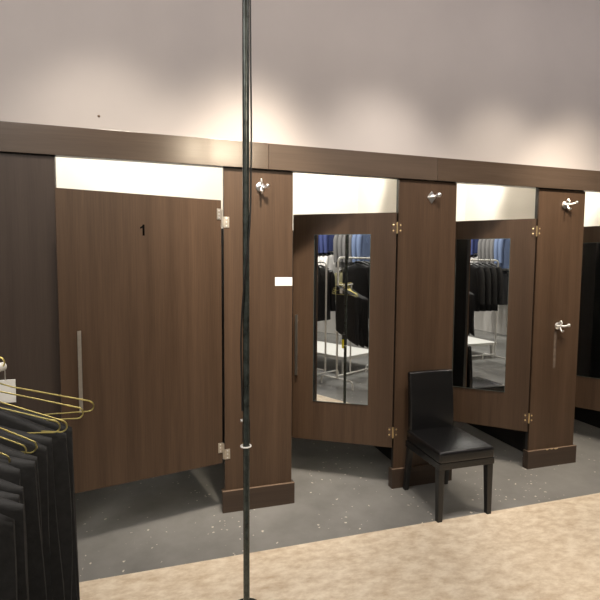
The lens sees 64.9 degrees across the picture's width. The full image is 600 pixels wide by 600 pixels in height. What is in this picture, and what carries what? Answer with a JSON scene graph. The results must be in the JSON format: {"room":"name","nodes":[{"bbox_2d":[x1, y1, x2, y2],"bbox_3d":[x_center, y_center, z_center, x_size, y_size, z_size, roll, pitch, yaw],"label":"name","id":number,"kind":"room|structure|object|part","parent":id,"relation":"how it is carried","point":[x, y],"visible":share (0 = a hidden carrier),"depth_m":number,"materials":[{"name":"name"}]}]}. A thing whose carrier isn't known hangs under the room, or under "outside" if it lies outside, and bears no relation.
{"room":"clothing store","nodes":[
{"label":"clothing store","id":0,"kind":"room"},
{"bbox_2d":[0,153,61,422],"bbox_3d":[-2.429,0.322,2.576,2.071,2.320,0.059,-1,4,-17],"label":"partition panel","id":1,"kind":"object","parent":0,"point":[29,320],"depth_m":2.78,"materials":[{"name":"brown wood"}]},
{"bbox_2d":[222,167,294,512],"bbox_3d":[-0.283,0.289,3.225,0.508,2.320,0.059,-1,4,-17],"label":"pillar","id":2,"kind":"structure","parent":0,"point":[271,228],"depth_m":3.21,"materials":[{"name":"brown wood"}]},
{"bbox_2d":[0,121,268,169],"bbox_3d":[-1.805,-0.929,2.672,3.320,0.168,0.060,-1,4,-17],"label":"header board","id":3,"kind":"object","parent":2,"relation":"on","point":[15,137],"visible":1,"depth_m":2.87,"materials":[{"name":"brown wood"}]},
{"bbox_2d":[55,188,229,492],"bbox_3d":[-0.918,0.242,2.916,1.013,1.760,0.069,-2,5,-29],"label":"room door","id":4,"kind":"structure","parent":2,"relation":"attached to","point":[139,284],"depth_m":2.88,"materials":[{"name":"brown wood"}]},
{"bbox_3d":[-1.265,0.412,2.714,0.020,0.475,0.034,-2,5,-29],"label":"door handle","id":5,"kind":"part","parent":4,"relation":"part of","materials":[{"name":"metal"}]},
{"bbox_2d":[256,178,269,193],"bbox_3d":[-0.244,-0.750,3.112,0.058,0.101,0.092,-3,5,-36],"label":"robe hook","id":6,"kind":"object","parent":2,"relation":"attached to","point":[260,186],"visible":1,"depth_m":3.11,"materials":[{"name":"silver metal"}]},
{"bbox_3d":[-0.262,-0.752,3.135,0.060,0.060,0.016,-1,4,-17],"label":"plate","id":7,"kind":"part","parent":6,"relation":"part of","materials":[{"name":"silver metal"}]},
{"bbox_2d":[275,277,291,285],"bbox_3d":[-0.112,-0.127,3.235,0.122,0.058,0.001,-1,4,-17],"label":"paper tag","id":8,"kind":"object","parent":2,"relation":"attached to","point":[279,281],"visible":1,"depth_m":3.23,"materials":[{"name":"white paper"}]},
{"bbox_2d":[56,157,465,442],"bbox_3d":[-0.329,-0.097,4.534,12.400,2.900,0.100,-1,4,-17],"label":"wall","id":9,"kind":"structure","parent":0,"point":[312,193],"depth_m":4.23,"materials":[{"name":"white paint"}]},
{"bbox_2d":[0,0,599,170],"bbox_3d":[0.045,-1.724,3.218,12.400,1.660,0.018,-1,4,-17],"label":"wall","id":10,"kind":"structure","parent":0,"point":[500,81],"depth_m":3.26,"materials":[{"name":"beige paint"}]},
{"bbox_2d":[75,419,599,581],"bbox_3d":[0.676,1.648,1.302,12.400,0.100,7.200,-1,4,-17],"label":"floor","id":11,"kind":"structure","parent":0,"point":[342,489],"depth_m":3.36,"materials":[{"name":"concrete"}]},
{"bbox_2d":[0,362,6,371],"bbox_3d":[-0.797,0.732,0.564,0.605,1.814,1.204,-1,4,-17],"label":"rack","id":12,"kind":"object","parent":11,"relation":"on","point":[2,368],"visible":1,"depth_m":1.16,"materials":[{"name":"silver metal"}]},
{"bbox_2d":[0,371,15,402],"bbox_3d":[-0.750,0.215,1.190,0.047,0.103,0.047,-1,4,-17],"label":"card","id":13,"kind":"object","parent":12,"relation":"hanging from","point":[6,398],"visible":0.95,"depth_m":1.21,"materials":[{"name":"white paper"}]},
{"bbox_2d":[0,436,26,453],"bbox_3d":[-0.796,0.249,0.960,0.420,0.197,0.004,-1,4,-18],"label":"wire hanger","id":14,"kind":"object","parent":12,"relation":"hanging from","point":[0,436],"visible":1,"depth_m":1.02,"materials":[{"name":"gold metal"}]},
{"bbox_2d":[0,454,46,599],"bbox_3d":[-0.719,0.565,0.977,0.348,0.718,0.042,-1,4,-17],"label":"trousers","id":15,"kind":"object","parent":14,"relation":"hanging from","point":[36,569],"visible":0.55,"depth_m":1.01,"materials":[{"name":"black fabric"}]},
{"bbox_2d":[0,427,37,453],"bbox_3d":[-0.790,0.246,1.000,0.420,0.197,0.004,-1,4,-13],"label":"wire hanger","id":16,"kind":"object","parent":12,"relation":"hanging from","point":[33,441],"visible":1,"depth_m":1.05,"materials":[{"name":"gold metal"}]},
{"bbox_2d":[0,444,42,546],"bbox_3d":[-0.742,0.591,1.006,0.347,0.800,0.042,-1,4,-17],"label":"trousers","id":17,"kind":"object","parent":16,"relation":"hanging from","point":[4,449],"visible":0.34,"depth_m":1.03,"materials":[{"name":"black fabric"}]},
{"bbox_2d":[0,407,60,433],"bbox_3d":[-0.767,0.231,1.039,0.429,0.173,0.004,-1,4,-19],"label":"wire hanger","id":18,"kind":"object","parent":12,"relation":"hanging from","point":[0,407],"visible":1,"depth_m":1.10,"materials":[{"name":"gold metal"}]},
{"bbox_2d":[0,431,52,599],"bbox_3d":[-0.728,0.553,1.046,0.359,0.744,0.041,-1,4,-17],"label":"trousers","id":19,"kind":"object","parent":18,"relation":"hanging from","point":[41,452],"visible":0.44,"depth_m":1.07,"materials":[{"name":"black fabric"}]},
{"bbox_2d":[0,401,67,432],"bbox_3d":[-0.764,0.231,1.077,0.428,0.178,0.004,-1,4,-14],"label":"wire hanger","id":20,"kind":"object","parent":12,"relation":"hanging from","point":[65,422],"visible":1,"depth_m":1.12,"materials":[{"name":"gold metal"}]},
{"bbox_2d":[0,425,64,599],"bbox_3d":[-0.733,0.570,1.078,0.348,0.769,0.042,-1,4,-17],"label":"trousers","id":21,"kind":"object","parent":20,"relation":"hanging from","point":[55,553],"visible":0.32,"depth_m":1.11,"materials":[{"name":"black fabric"}]},
{"bbox_2d":[0,391,83,420],"bbox_3d":[-0.745,0.217,1.116,0.430,0.155,0.004,1,4,-15],"label":"wire hanger","id":22,"kind":"object","parent":12,"relation":"hanging from","point":[0,391],"visible":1,"depth_m":1.16,"materials":[{"name":"gold metal"}]},
{"bbox_2d":[0,410,72,599],"bbox_3d":[-0.732,0.550,1.114,0.353,0.765,0.042,-1,4,-17],"label":"trousers","id":23,"kind":"object","parent":22,"relation":"hanging from","point":[59,440],"visible":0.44,"depth_m":1.15,"materials":[{"name":"black fabric"}]},
{"bbox_2d":[0,357,93,414],"bbox_3d":[-0.737,0.214,1.154,0.430,0.155,0.004,-1,4,-17],"label":"wire hanger","id":24,"kind":"object","parent":12,"relation":"hanging from","point":[0,357],"visible":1,"depth_m":1.19,"materials":[{"name":"gold metal"}]},
{"bbox_2d":[0,405,79,599],"bbox_3d":[-0.725,0.552,1.150,0.355,0.765,0.042,-1,4,-17],"label":"trousers","id":25,"kind":"object","parent":24,"relation":"hanging from","point":[53,425],"visible":0.23,"depth_m":1.18,"materials":[{"name":"black fabric"}]},
{"label":"wire hanger","id":26,"kind":"object","parent":12,"relation":"hanging from","visible":0},
{"bbox_2d":[0,462,20,485],"bbox_3d":[-0.724,0.602,0.942,0.359,0.800,0.041,-1,4,-17],"label":"trousers","id":27,"kind":"object","parent":26,"relation":"hanging from","point":[9,473],"visible":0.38,"depth_m":0.96,"materials":[{"name":"black fabric"}]},
{"label":"wire hanger","id":28,"kind":"object","parent":12,"relation":"hanging from","visible":0},
{"bbox_2d":[0,479,27,566],"bbox_3d":[-0.717,0.583,0.908,0.344,0.721,0.042,-1,4,-17],"label":"trousers","id":29,"kind":"object","parent":28,"relation":"hanging from","point":[5,486],"visible":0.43,"depth_m":0.93,"materials":[{"name":"black fabric"}]},
{"label":"wire hanger","id":30,"kind":"object","parent":12,"relation":"hanging from","visible":0},
{"bbox_2d":[0,491,19,502],"bbox_3d":[-0.703,0.631,0.877,0.355,0.816,0.041,-1,4,-17],"label":"trousers","id":31,"kind":"object","parent":30,"relation":"hanging from","point":[14,497],"visible":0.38,"depth_m":0.90,"materials":[{"name":"black fabric"}]},
{"label":"wire hanger","id":32,"kind":"object","parent":12,"relation":"hanging from","visible":0},
{"bbox_2d":[0,498,28,599],"bbox_3d":[-0.664,0.594,0.853,0.357,0.706,0.041,-1,4,-17],"label":"trousers","id":33,"kind":"object","parent":32,"relation":"hanging from","point":[12,509],"visible":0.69,"depth_m":0.88,"materials":[{"name":"black fabric"}]},
{"bbox_3d":[-0.833,0.231,0.770,0.430,0.155,0.004,34,-6,-16],"label":"wire hanger","id":34,"kind":"object","parent":12,"relation":"hanging from","visible":0},
{"bbox_2d":[0,513,17,599],"bbox_3d":[-0.667,0.650,0.818,0.357,0.819,0.042,-1,4,-17],"label":"trousers","id":35,"kind":"object","parent":34,"relation":"hanging from","point":[8,559],"visible":1,"depth_m":0.84,"materials":[{"name":"black fabric"}]},
{"bbox_2d":[403,369,493,522],"bbox_3d":[1.037,0.995,3.365,0.427,0.909,0.512,-1,4,-17],"label":"dining chair","id":36,"kind":"object","parent":11,"relation":"on","point":[432,434],"visible":1,"depth_m":3.40,"materials":[{"name":"black leather"}]},
{"bbox_3d":[0.815,1.236,3.539,0.043,0.400,0.085,-1,4,-17],"label":"leg","id":37,"kind":"part","parent":36,"relation":"part of","materials":[{"name":"black wood"}]},
{"bbox_3d":[0.980,0.781,3.544,0.372,0.509,0.081,-1,4,-17],"label":"backrest","id":38,"kind":"part","parent":36,"relation":"part of","materials":[{"name":"black leather"}]},
{"bbox_3d":[0.920,1.286,3.117,0.046,0.362,0.047,-1,4,-17],"label":"leg","id":39,"kind":"part","parent":36,"relation":"part of","materials":[{"name":"black wood"}]},
{"bbox_3d":[1.133,1.231,3.635,0.043,0.400,0.085,-1,4,-17],"label":"leg","id":40,"kind":"part","parent":36,"relation":"part of","materials":[{"name":"black wood"}]},
{"bbox_3d":[1.046,1.071,3.339,0.425,0.046,0.444,-1,4,-17],"label":"seat frame","id":41,"kind":"part","parent":36,"relation":"part of","materials":[{"name":"black wood"}]},
{"bbox_3d":[1.045,1.007,3.341,0.427,0.092,0.460,-1,4,-17],"label":"seat","id":42,"kind":"part","parent":36,"relation":"part of","materials":[{"name":"black leather"}]},
{"bbox_3d":[1.280,1.281,3.226,0.046,0.362,0.047,-1,4,-17],"label":"leg","id":43,"kind":"part","parent":36,"relation":"part of","materials":[{"name":"black wood"}]},
{"bbox_2d":[79,493,599,599],"bbox_3d":[0.327,1.510,2.447,12.400,0.004,0.968,-1,4,-17],"label":"carpet","id":44,"kind":"object","parent":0,"point":[550,550],"visible":1,"depth_m":2.64,"materials":[{"name":"beige carpet"}]},
{"bbox_2d":[239,0,255,599],"bbox_3d":[-0.248,-0.473,2.163,0.150,3.986,0.150,-1,4,-17],"label":"pole","id":45,"kind":"object","parent":44,"relation":"on","point":[245,3],"visible":0.84,"depth_m":2.19,"materials":[{"name":"metal"}]},
{"bbox_2d":[240,0,251,410],"bbox_3d":[-0.242,-0.949,2.116,0.058,2.950,0.025,-1,4,-17],"label":"cable","id":46,"kind":"object","parent":45,"relation":"attached to","point":[249,0],"visible":1,"depth_m":2.16,"materials":[{"name":"black rubber"}]},
{"bbox_2d":[358,177,396,459],"bbox_3d":[0.762,-0.015,4.196,0.036,2.800,1.190,-1,4,-17],"label":"wall partition","id":47,"kind":"structure","parent":0,"point":[375,195],"depth_m":4.28,"materials":[{"name":"white paint"}]},
{"bbox_2d":[388,179,456,488],"bbox_3d":[0.946,0.270,3.597,0.525,2.320,0.059,-1,4,-17],"label":"pillar","id":48,"kind":"structure","parent":0,"point":[425,246],"depth_m":3.56,"materials":[{"name":"brown wood"}]},
{"bbox_2d":[292,212,401,447],"bbox_3d":[0.340,0.230,3.607,0.822,1.764,0.069,1,4,14],"label":"room door","id":49,"kind":"structure","parent":48,"relation":"attached to","point":[344,265],"depth_m":3.60,"materials":[{"name":"brown wood"}]},
{"bbox_3d":[-0.026,0.349,3.692,0.020,0.475,0.034,1,4,14],"label":"door handle","id":50,"kind":"part","parent":49,"relation":"part of","materials":[{"name":"metal"}]},
{"bbox_2d":[313,234,370,404],"bbox_3d":[0.313,0.150,3.604,0.431,1.295,0.005,1,4,14],"label":"mirror","id":51,"kind":"object","parent":49,"relation":"attached to","point":[341,262],"depth_m":3.60,"materials":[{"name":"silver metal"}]},
{"bbox_2d":[268,143,437,180],"bbox_3d":[0.397,-0.963,3.338,1.278,0.168,0.060,-1,4,-17],"label":"header board","id":52,"kind":"object","parent":48,"relation":"on","point":[287,158],"visible":0.89,"depth_m":3.30,"materials":[{"name":"brown wood"}]},
{"bbox_2d":[427,191,440,203],"bbox_3d":[0.998,-0.763,3.493,0.090,0.092,0.060,-1,4,-17],"label":"robe hook","id":53,"kind":"object","parent":48,"relation":"attached to","point":[431,196],"visible":1,"depth_m":3.51,"materials":[{"name":"silver metal"}]},
{"bbox_3d":[0.981,-0.765,3.516,0.071,0.092,0.006,-1,4,-17],"label":"plate","id":54,"kind":"part","parent":53,"relation":"part of","materials":[{"name":"silver metal"}]},
{"bbox_2d":[465,184,535,451],"bbox_3d":[1.958,-0.033,4.558,0.036,2.800,1.190,-1,4,-17],"label":"wall partition","id":55,"kind":"structure","parent":0,"point":[483,202],"depth_m":4.54,"materials":[{"name":"white paint"}]},
{"bbox_2d":[522,188,584,468],"bbox_3d":[2.143,0.252,3.959,0.512,2.320,0.060,-1,4,-17],"label":"pillar","id":56,"kind":"structure","parent":0,"point":[559,245],"depth_m":3.94,"materials":[{"name":"brown wood"}]},
{"bbox_2d":[451,219,540,431],"bbox_3d":[1.575,0.207,4.040,0.802,1.764,0.069,2,5,26],"label":"room door","id":57,"kind":"structure","parent":56,"relation":"attached to","point":[495,259],"depth_m":4.00,"materials":[{"name":"brown wood"}]},
{"bbox_2d":[452,238,510,391],"bbox_3d":[1.544,0.127,4.045,0.431,1.295,0.005,2,5,26],"label":"mirror","id":58,"kind":"object","parent":57,"relation":"attached to","point":[481,336],"depth_m":4.04,"materials":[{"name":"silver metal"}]},
{"bbox_2d":[436,158,599,192],"bbox_3d":[2.297,-0.992,3.913,2.688,0.168,0.060,-1,4,-17],"label":"header board","id":59,"kind":"object","parent":56,"relation":"on","point":[459,171],"visible":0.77,"depth_m":3.70,"materials":[{"name":"brown wood"}]},
{"bbox_2d":[555,320,570,331],"bbox_3d":[2.184,0.218,3.920,0.101,0.101,0.074,-1,4,-17],"label":"robe hook","id":60,"kind":"object","parent":56,"relation":"attached to","point":[558,325],"visible":1,"depth_m":3.92,"materials":[{"name":"silver metal"}]},
{"bbox_2d":[562,198,578,210],"bbox_3d":[2.209,-0.778,3.853,0.105,0.101,0.074,-1,4,-17],"label":"robe hook","id":61,"kind":"object","parent":56,"relation":"attached to","point":[565,204],"visible":1,"depth_m":3.85,"materials":[{"name":"silver metal"}]},
{"bbox_2d":[574,192,599,427],"bbox_3d":[3.160,-0.052,4.921,0.036,2.800,1.190,-1,4,-17],"label":"wall partition","id":62,"kind":"structure","parent":0,"point":[592,200],"depth_m":5.03,"materials":[{"name":"white paint"}]},
{"bbox_3d":[3.347,0.234,4.324,0.513,2.320,0.059,-1,4,-17],"label":"pillar","id":63,"kind":"structure","parent":0,"visible":0},
{"bbox_2d":[575,226,599,410],"bbox_3d":[2.834,0.183,4.493,0.795,1.764,0.069,4,6,42],"label":"room door","id":64,"kind":"structure","parent":63,"relation":"attached to","point":[587,395],"depth_m":4.53,"materials":[{"name":"brown wood"}]}
]}

